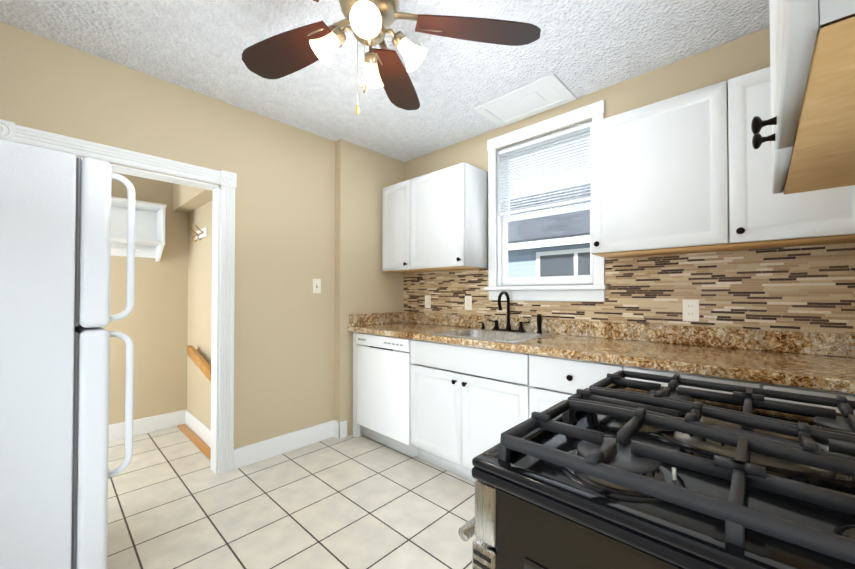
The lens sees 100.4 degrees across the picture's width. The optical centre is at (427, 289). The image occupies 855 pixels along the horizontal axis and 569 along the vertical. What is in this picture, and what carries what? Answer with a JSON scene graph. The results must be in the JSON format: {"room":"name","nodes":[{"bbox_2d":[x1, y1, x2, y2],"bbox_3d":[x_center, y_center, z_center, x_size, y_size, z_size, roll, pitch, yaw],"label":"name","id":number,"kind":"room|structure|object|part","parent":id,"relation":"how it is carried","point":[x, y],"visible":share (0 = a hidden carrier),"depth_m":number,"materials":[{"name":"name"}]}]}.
{"room":"kitchen","nodes":[
{"label":"kitchen","id":0,"kind":"room"},
{"bbox_2d":[102,172,187,424],"bbox_3d":[-2.752,-0.017,2.794,0.150,2.480,1.750,-1,-1,43],"label":"wall","id":1,"kind":"structure","parent":0,"point":[153,325],"depth_m":3.09,"materials":[{"name":"beige paint"}]},
{"bbox_2d":[111,196,165,261],"bbox_3d":[-2.666,-0.476,2.569,0.290,0.452,1.230,-1,-1,43],"label":"shelf","id":2,"kind":"object","parent":1,"relation":"attached to","point":[149,229],"visible":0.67,"depth_m":2.94,"materials":[{"name":"white"}]},
{"bbox_2d":[109,410,184,441],"bbox_3d":[-2.748,1.154,2.662,0.016,0.135,1.584,-1,-1,43],"label":"baseboard","id":3,"kind":"structure","parent":1,"relation":"attached to","point":[146,425],"depth_m":3.05,"materials":[{"name":"white wood"}]},
{"bbox_2d":[173,183,212,428],"bbox_3d":[-1.790,-0.016,2.906,1.100,2.480,0.270,-1,-1,43],"label":"wall","id":4,"kind":"structure","parent":0,"point":[195,203],"depth_m":2.99,"materials":[{"name":"beige paint"}]},
{"bbox_2d":[185,409,210,447],"bbox_3d":[-1.806,1.156,2.875,1.100,0.135,0.016,-1,-1,43],"label":"baseboard","id":5,"kind":"structure","parent":4,"relation":"attached to","point":[198,428],"depth_m":2.95,"materials":[{"name":"white wood"}]},
{"bbox_2d":[187,345,210,381],"bbox_3d":[-1.712,0.582,2.752,0.790,0.231,0.074,-1,-1,43],"label":"handrail","id":6,"kind":"object","parent":4,"relation":"attached to","point":[199,360],"visible":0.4,"depth_m":2.76,"materials":[{"name":"brown wood"}]},
{"bbox_2d":[190,225,207,241],"bbox_3d":[-1.895,-0.458,2.939,0.290,0.117,0.071,-1,-1,43],"label":"hook rail","id":7,"kind":"object","parent":4,"relation":"attached to","point":[201,234],"visible":1,"depth_m":2.91,"materials":[{"name":"white"}]},
{"bbox_2d":[0,22,403,448],"bbox_3d":[-1.361,-0.022,2.414,0.200,2.480,3.100,-1,-1,43],"label":"wall","id":8,"kind":"structure","parent":0,"point":[308,207],"depth_m":2.60,"materials":[{"name":"beige paint"}]},
{"bbox_2d":[0,119,236,474],"bbox_3d":[-1.726,0.209,2.068,0.172,2.009,1.086,-1,-1,43],"label":"door frame","id":9,"kind":"structure","parent":8,"relation":"attached to","point":[222,332],"depth_m":2.36,"materials":[{"name":"white wood"}]},
{"bbox_2d":[233,420,334,469],"bbox_3d":[-1.044,1.154,2.696,0.016,0.135,0.788,-1,-1,43],"label":"baseboard","id":10,"kind":"structure","parent":8,"relation":"attached to","point":[261,450],"depth_m":2.64,"materials":[{"name":"white wood"}]},
{"bbox_2d":[313,279,320,292],"bbox_3d":[-0.891,-0.028,2.873,0.016,0.116,0.072,-1,-1,43],"label":"light switch","id":11,"kind":"object","parent":8,"relation":"attached to","point":[316,285],"visible":1,"depth_m":2.87,"materials":[{"name":"beige plastic"}]},
{"bbox_2d":[334,420,338,437],"bbox_3d":[-0.745,1.157,2.944,0.080,0.135,0.016,-1,-1,43],"label":"baseboard","id":12,"kind":"structure","parent":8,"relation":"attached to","point":[336,431],"depth_m":2.94,"materials":[{"name":"white wood"}]},
{"bbox_2d":[338,420,346,438],"bbox_3d":[-0.700,1.157,2.946,0.016,0.135,0.080,-1,-1,43],"label":"baseboard","id":13,"kind":"structure","parent":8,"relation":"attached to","point":[342,429],"depth_m":2.93,"materials":[{"name":"white wood"}]},
{"bbox_2d":[107,427,475,568],"bbox_3d":[-0.719,1.260,1.796,4.460,0.100,3.400,-1,-1,43],"label":"floor","id":14,"kind":"structure","parent":0,"point":[175,501],"depth_m":1.96,"materials":[{"name":"tile"}]},
{"bbox_2d":[0,139,134,568],"bbox_3d":[-1.703,0.355,1.295,0.755,1.698,0.906,-1,-1,43],"label":"fridge","id":15,"kind":"object","parent":14,"relation":"on","point":[55,257],"visible":1,"depth_m":1.21,"materials":[{"name":"white painted metal"},{"name":"white plastic"}]},
{"bbox_2d":[177,424,210,459],"bbox_3d":[-1.827,1.216,2.841,1.075,0.014,0.058,-1,-1,43],"label":"threshold","id":16,"kind":"object","parent":14,"relation":"on","point":[196,440],"visible":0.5,"depth_m":2.86,"materials":[{"name":"brown wood"}]},
{"bbox_2d":[353,332,468,460],"bbox_3d":[-0.155,0.794,2.968,0.722,0.862,0.620,-1,-1,43],"label":"base cabinet","id":17,"kind":"object","parent":14,"relation":"on","point":[454,409],"depth_m":2.53,"materials":[{"name":"white painted wood"},{"name":"oil rubbed bronze"}]},
{"bbox_2d":[348,291,854,393],"bbox_3d":[0.592,0.250,2.257,2.854,0.486,0.647,-1,-1,43],"label":"countertop","id":18,"kind":"structure","parent":17,"relation":"on","point":[819,361],"depth_m":1.80,"materials":[{"name":"stone"}]},
{"bbox_2d":[433,291,553,342],"bbox_3d":[0.440,0.252,2.405,0.635,0.486,0.555,-1,-1,43],"label":"sink","id":19,"kind":"object","parent":18,"relation":"in","point":[508,329],"depth_m":2.54,"materials":[{"name":"silver metal"}]},
{"bbox_2d":[458,370,854,568],"bbox_3d":[0.544,0.704,0.660,0.730,0.985,0.760,-1,-1,43],"label":"stove","id":20,"kind":"object","parent":14,"relation":"on","point":[617,470],"visible":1,"depth_m":0.53,"materials":[{"name":"black metal"}]},
{"bbox_2d":[0,0,769,161],"bbox_3d":[-0.719,-1.319,1.829,4.460,0.100,3.400,-1,-1,43],"label":"ceiling","id":21,"kind":"structure","parent":0,"point":[579,48],"depth_m":1.88,"materials":[{"name":"white paint"}]},
{"bbox_2d":[242,0,540,113],"bbox_3d":[-0.253,-0.959,1.277,1.268,0.633,1.229,-1,-1,43],"label":"ceiling fan","id":22,"kind":"object","parent":21,"relation":"hanging from","point":[281,55],"visible":1,"depth_m":1.38,"materials":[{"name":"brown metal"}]},
{"bbox_3d":[-0.587,-0.998,1.503,0.490,0.041,0.165,0,-1,27],"label":"blade","id":23,"kind":"part","parent":22,"relation":"part of","materials":[{"name":"brown wood"}]},
{"bbox_3d":[-0.230,-0.959,1.296,0.559,0.633,0.539,-1,-1,43],"label":"motor","id":24,"kind":"part","parent":22,"relation":"part of","materials":[{"name":"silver metal"}]},
{"bbox_3d":[-0.146,-0.995,1.724,0.165,0.041,0.490,0,-1,9],"label":"blade","id":25,"kind":"part","parent":22,"relation":"part of","materials":[{"name":"brown wood"}]},
{"bbox_3d":[0.201,-0.999,1.373,0.490,0.041,0.165,0,-1,-9],"label":"blade","id":26,"kind":"part","parent":22,"relation":"part of","materials":[{"name":"brown wood"}]},
{"bbox_2d":[474,73,576,126],"bbox_3d":[0.651,-1.255,2.403,0.570,0.014,0.363,-1,-1,43],"label":"ceiling access panel","id":27,"kind":"object","parent":21,"relation":"attached to","point":[546,93],"visible":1,"depth_m":2.37,"materials":[{"name":"white"}]},
{"bbox_2d":[404,27,848,333],"bbox_3d":[0.849,-0.020,2.570,3.210,2.480,0.150,-1,-1,43],"label":"wall","id":28,"kind":"structure","parent":0,"point":[750,53],"depth_m":2.08,"materials":[{"name":"beige paint"}]},
{"bbox_2d":[382,162,487,272],"bbox_3d":[0.025,-0.544,3.004,0.924,0.761,0.350,-1,-1,43],"label":"upper cabinet","id":29,"kind":"object","parent":28,"relation":"attached to","point":[436,221],"visible":1,"depth_m":2.78,"materials":[{"name":"white wood"}]},
{"bbox_2d":[484,100,607,301],"bbox_3d":[0.830,-0.550,2.553,0.885,1.260,0.210,-1,-1,43],"label":"window","id":30,"kind":"structure","parent":28,"relation":"in","point":[594,291],"depth_m":2.57,"materials":[{"name":"white wood"}]},
{"bbox_2d":[499,123,590,220],"bbox_3d":[0.815,-0.767,2.540,0.691,0.618,0.046,-1,-1,43],"label":"window blinds","id":31,"kind":"object","parent":30,"relation":"attached to","point":[552,138],"visible":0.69,"depth_m":2.52,"materials":[{"name":"white plastic"}]},
{"bbox_3d":[0.864,-0.557,2.590,0.699,1.039,0.066,-1,-1,43],"label":"window sash","id":32,"kind":"part","parent":30,"relation":"part of","materials":[{"name":"white wood"}]},
{"bbox_2d":[404,243,854,333],"bbox_3d":[0.813,0.008,2.495,2.858,0.391,0.008,-1,-1,43],"label":"backsplash","id":33,"kind":"structure","parent":28,"relation":"attached to","point":[807,288],"depth_m":1.87,"materials":[{"name":"tile"}]},
{"bbox_2d":[425,295,430,307],"bbox_3d":[0.002,0.110,3.243,0.072,0.116,0.008,-1,-1,43],"label":"electrical outlet","id":34,"kind":"object","parent":33,"relation":"attached to","point":[427,301],"visible":1,"depth_m":3.24,"materials":[{"name":"beige plastic"}]},
{"bbox_2d":[465,296,471,309],"bbox_3d":[0.335,0.110,2.930,0.072,0.116,0.008,-1,-1,43],"label":"electrical outlet","id":35,"kind":"object","parent":33,"relation":"attached to","point":[468,302],"visible":1,"depth_m":2.92,"materials":[{"name":"beige plastic"}]},
{"bbox_2d":[683,300,698,321],"bbox_3d":[1.416,0.112,1.916,0.072,0.116,0.008,-1,-1,43],"label":"electrical outlet","id":36,"kind":"object","parent":33,"relation":"attached to","point":[690,310],"visible":1,"depth_m":1.91,"materials":[{"name":"beige plastic"}]},
{"bbox_2d":[590,67,854,257],"bbox_3d":[1.369,-0.567,1.743,1.004,0.736,0.350,-1,-1,43],"label":"upper cabinet","id":37,"kind":"object","parent":28,"relation":"attached to","point":[689,172],"visible":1,"depth_m":1.66,"materials":[{"name":"white wood"}]},
{"bbox_3d":[0.853,-0.048,0.338,0.150,2.480,3.400,-1,-1,43],"label":"wall","id":38,"kind":"structure","parent":0,"visible":0},
{"bbox_2d":[751,0,854,194],"bbox_3d":[0.692,-0.610,0.524,0.324,0.751,0.740,-1,-1,43],"label":"upper cabinet","id":39,"kind":"object","parent":38,"relation":"attached to","point":[811,122],"visible":1,"depth_m":0.47,"materials":[{"name":"white"}]},
{"label":"outside","id":40,"kind":"structure","parent":0,"visible":0},
{"bbox_3d":[3.636,1.915,6.109,18.000,0.100,8.840,-1,-1,43],"label":"ground","id":41,"kind":"structure","parent":40,"visible":0},
{"bbox_2d":[508,235,589,277],"bbox_3d":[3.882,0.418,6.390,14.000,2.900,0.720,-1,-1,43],"label":"house","id":42,"kind":"structure","parent":41,"relation":"on","point":[575,256],"depth_m":7.54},
{"bbox_2d":[508,184,590,243],"bbox_3d":[4.570,-1.918,7.153,14.000,1.791,2.825,-1,-1,43],"label":"roof","id":43,"kind":"structure","parent":42,"relation":"on","point":[559,227],"depth_m":7.86,"materials":[{"name":"grey"}]}
]}

